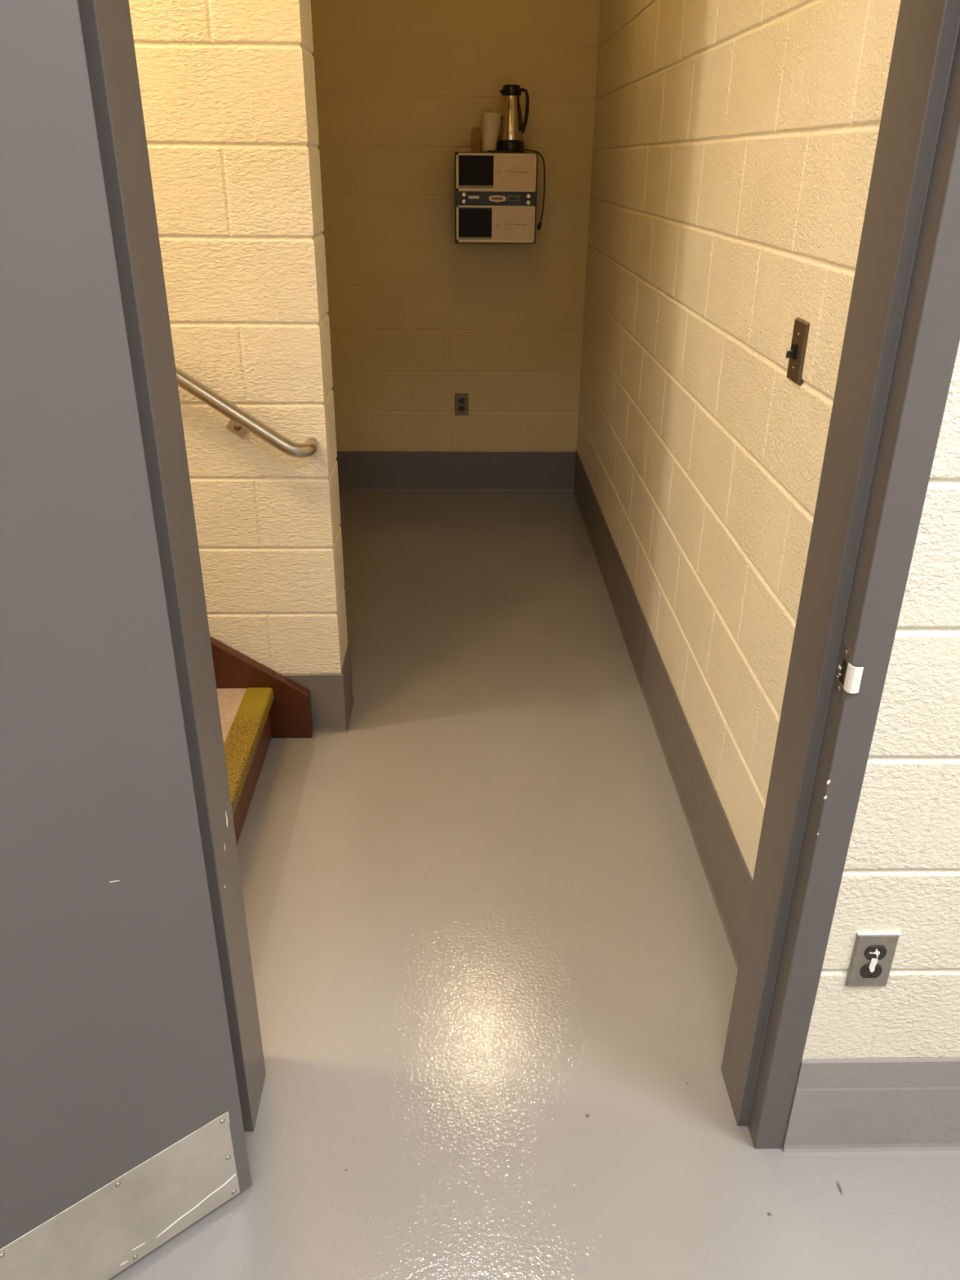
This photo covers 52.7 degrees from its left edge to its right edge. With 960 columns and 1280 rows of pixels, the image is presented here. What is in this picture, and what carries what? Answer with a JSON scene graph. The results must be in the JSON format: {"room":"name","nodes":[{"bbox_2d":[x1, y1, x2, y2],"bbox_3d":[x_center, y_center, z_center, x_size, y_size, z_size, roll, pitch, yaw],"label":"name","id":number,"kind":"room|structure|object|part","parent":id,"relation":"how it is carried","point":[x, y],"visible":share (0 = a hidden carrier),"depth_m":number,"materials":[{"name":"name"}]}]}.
{"room":"building corridor","nodes":[
{"label":"building corridor","id":0,"kind":"room"},
{"bbox_2d":[128,0,347,673],"bbox_3d":[-2.323,-2.003,1.954,3.843,5.000,0.202,0,26,-1],"label":"wall","id":1,"kind":"structure","parent":0,"point":[228,87],"depth_m":2.45,"materials":[{"name":"beige brick"}]},
{"bbox_2d":[175,366,319,457],"bbox_3d":[-1.593,-1.205,2.201,2.333,1.599,0.093,0,26,-1],"label":"handrail","id":2,"kind":"object","parent":1,"relation":"attached to","point":[241,422],"visible":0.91,"depth_m":2.50,"materials":[{"name":"silver metal"}]},
{"bbox_2d":[280,643,354,732],"bbox_3d":[-0.537,0.148,3.047,0.254,0.203,0.214,0,26,-1],"label":"baseboard","id":3,"kind":"structure","parent":1,"relation":"attached to","point":[332,699],"depth_m":2.96,"materials":[{"name":"grey rubber"}]},
{"bbox_2d":[310,0,599,451],"bbox_3d":[-0.564,-2.077,4.681,2.175,2.750,0.200,0,26,-1],"label":"wall","id":4,"kind":"structure","parent":0,"point":[420,317],"depth_m":4.63,"materials":[{"name":"beige paint"}]},
{"bbox_2d":[336,450,575,491],"bbox_3d":[-0.475,-0.896,5.150,1.969,0.218,0.014,0,26,-1],"label":"baseboard","id":5,"kind":"structure","parent":4,"relation":"attached to","point":[357,470],"depth_m":5.16,"materials":[{"name":"grey rubber"}]},
{"bbox_2d":[454,393,468,415],"bbox_3d":[-0.095,-1.213,5.001,0.068,0.112,0.008,0,26,-1],"label":"outlet","id":6,"kind":"object","parent":4,"relation":"attached to","point":[461,400],"visible":1,"depth_m":5.00,"materials":[{"name":"black plastic"}]},
{"bbox_2d":[457,405,464,411],"bbox_3d":[-0.095,-1.195,5.007,0.034,0.028,0.002,0,26,-1],"label":"receptacle","id":7,"kind":"object","parent":6,"relation":"attached to","point":[460,408],"depth_m":5.01,"materials":[{"name":"black plastic"}]},
{"bbox_2d":[457,398,464,404],"bbox_3d":[-0.095,-1.230,4.990,0.034,0.028,0.002,0,26,-1],"label":"receptacle","id":8,"kind":"object","parent":6,"relation":"attached to","point":[460,401],"depth_m":4.99,"materials":[{"name":"black plastic"}]},
{"bbox_2d":[454,151,537,244],"bbox_3d":[0.069,-2.032,4.456,0.367,0.373,0.268,0,26,-1],"label":"electronic device","id":9,"kind":"object","parent":4,"relation":"attached to","point":[495,193],"visible":1,"depth_m":4.34,"materials":[{"name":"beige metal"}]},
{"bbox_3d":[-0.022,-1.831,4.420,0.150,0.010,0.006,0,26,-1],"label":"sill","id":10,"kind":"part","parent":9,"relation":"part of","materials":[{"name":"white metal"}]},
{"bbox_3d":[-0.018,-2.021,4.326,0.154,0.012,0.006,0,26,-1],"label":"sill","id":11,"kind":"part","parent":9,"relation":"part of","materials":[{"name":"white metal"}]},
{"bbox_2d":[471,127,480,151],"bbox_3d":[-0.017,-2.273,4.408,0.040,0.100,0.040,0,26,-1],"label":"carton","id":12,"kind":"object","parent":9,"relation":"on","point":[476,132],"visible":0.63,"depth_m":4.39,"materials":[{"name":"brown cardboard"}]},
{"bbox_2d":[481,112,500,151],"bbox_3d":[0.048,-2.256,4.312,0.084,0.156,0.084,0,26,-1],"label":"foam cup","id":13,"kind":"object","parent":9,"relation":"on","point":[490,121],"visible":0.95,"depth_m":4.28,"materials":[{"name":"white plastic"}]},
{"bbox_3d":[0.078,-1.978,4.344,0.048,0.011,0.001,0,26,-1],"label":"badge panel","id":14,"kind":"part","parent":9,"relation":"part of","materials":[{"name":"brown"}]},
{"bbox_2d":[496,84,528,152],"bbox_3d":[0.139,-2.327,4.333,0.125,0.266,0.128,-16,31,-30],"label":"jug","id":15,"kind":"object","parent":9,"relation":"on","point":[512,126],"visible":0.94,"depth_m":4.30,"materials":[{"name":"silver metal"}]},
{"bbox_3d":[0.139,-2.427,4.285,0.088,0.042,0.088,0,26,-1],"label":"lid","id":16,"kind":"part","parent":15,"relation":"part of","materials":[{"name":"black plastic"}]},
{"bbox_3d":[0.196,-2.351,4.309,0.044,0.177,0.029,0,26,-1],"label":"handle","id":17,"kind":"part","parent":15,"relation":"part of","materials":[{"name":"black plastic"}]},
{"bbox_3d":[0.148,-1.887,4.397,0.189,0.133,0.011,0,26,-1],"label":"door panel","id":18,"kind":"part","parent":9,"relation":"part of","materials":[{"name":"white metal"}]},
{"bbox_3d":[0.149,-1.979,4.347,0.056,0.026,0.003,0,26,-1],"label":"name plate","id":19,"kind":"part","parent":9,"relation":"part of","materials":[{"name":"grey"}]},
{"bbox_3d":[0.152,-2.075,4.304,0.184,0.132,0.011,0,26,-1],"label":"door panel","id":20,"kind":"part","parent":9,"relation":"part of","materials":[{"name":"white metal"}]},
{"bbox_2d":[487,149,545,232],"bbox_3d":[0.162,-2.026,4.384,0.266,0.345,0.040,-5,27,-11],"label":"power cord","id":21,"kind":"object","parent":9,"relation":"hanging from","point":[539,226],"visible":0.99,"depth_m":4.35,"materials":[{"name":"brown plastic"}]},
{"bbox_2d":[109,491,959,1279],"bbox_3d":[-0.634,0.987,1.685,7.800,0.100,8.479,0,26,-1],"label":"floor","id":22,"kind":"structure","parent":0,"point":[495,969],"depth_m":2.09,"materials":[{"name":"grey paint"}]},
{"bbox_2d":[209,635,313,844],"bbox_3d":[-1.800,-0.266,2.021,2.609,1.832,1.219,0,26,-1],"label":"staircase","id":23,"kind":"structure","parent":22,"relation":"on","point":[257,704],"depth_m":2.84,"materials":[{"name":"red paint"}]},
{"bbox_2d":[576,0,900,878],"bbox_3d":[0.653,-1.267,3.059,0.200,2.750,3.873,0,26,-1],"label":"wall","id":24,"kind":"structure","parent":0,"point":[735,141],"depth_m":2.27,"materials":[{"name":"beige brick"}]},
{"bbox_2d":[573,449,752,968],"bbox_3d":[0.542,-0.092,3.524,0.014,0.230,3.673,0,26,-1],"label":"baseboard","id":25,"kind":"structure","parent":24,"relation":"attached to","point":[729,878],"depth_m":2.75,"materials":[{"name":"grey rubber"}]},
{"bbox_2d":[786,317,809,386],"bbox_3d":[0.570,-0.525,1.765,0.022,0.110,0.069,0,26,-1],"label":"light switch","id":26,"kind":"object","parent":24,"relation":"attached to","point":[797,353],"visible":1,"depth_m":1.75,"materials":[{"name":"black plastic"}]},
{"bbox_2d":[802,341,959,1058],"bbox_3d":[-0.667,-1.373,0.705,7.300,5.000,0.203,0,26,-1],"label":"wall","id":27,"kind":"structure","parent":0,"point":[901,871],"depth_m":1.44,"materials":[{"name":"white brick"}]},
{"bbox_2d":[0,0,252,1279],"bbox_3d":[-0.726,0.109,0.934,0.918,2.113,0.122,-21,34,-37],"label":"door","id":28,"kind":"structure","parent":27,"relation":"in","point":[122,1129],"depth_m":1.20,"materials":[{"name":"grey metal"}]},
{"bbox_3d":[-0.738,0.966,1.351,0.865,0.200,0.001,-20,33,-35],"label":"kick plate","id":29,"kind":"part","parent":28,"relation":"part of","materials":[{"name":"metal"}]},
{"bbox_2d":[77,0,959,1148],"bbox_3d":[0.038,-0.112,1.342,1.025,2.185,0.226,0,26,-1],"label":"door frame","id":30,"kind":"structure","parent":27,"relation":"attached to","point":[901,340],"depth_m":1.27,"materials":[{"name":"grey metal"}]},
{"bbox_3d":[0.500,0.042,1.334,0.003,0.075,0.032,0,26,-1],"label":"strike plate","id":31,"kind":"part","parent":30,"relation":"part of","materials":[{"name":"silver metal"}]},
{"bbox_2d":[782,1057,959,1152],"bbox_3d":[1.755,0.811,1.717,2.421,0.226,0.016,0,26,-1],"label":"baseboard","id":32,"kind":"structure","parent":27,"relation":"attached to","point":[849,1104],"depth_m":1.69,"materials":[{"name":"grey paint"}]},
{"bbox_2d":[844,931,902,986],"bbox_3d":[0.625,0.510,1.544,0.069,0.114,0.009,0,26,-1],"label":"outlet","id":33,"kind":"object","parent":27,"relation":"attached to","point":[873,954],"visible":1,"depth_m":1.54,"materials":[{"name":"metal"}]},
{"bbox_2d":[860,964,882,977],"bbox_3d":[0.625,0.530,1.550,0.034,0.028,0.002,0,26,-1],"label":"receptacle","id":34,"kind":"object","parent":33,"relation":"attached to","point":[866,971],"depth_m":1.55,"materials":[{"name":"black plastic"}]},
{"bbox_2d":[864,946,886,959],"bbox_3d":[0.625,0.495,1.533,0.034,0.028,0.002,0,26,-1],"label":"receptacle","id":35,"kind":"object","parent":33,"relation":"attached to","point":[871,953],"depth_m":1.53,"materials":[{"name":"black plastic"}]}
]}

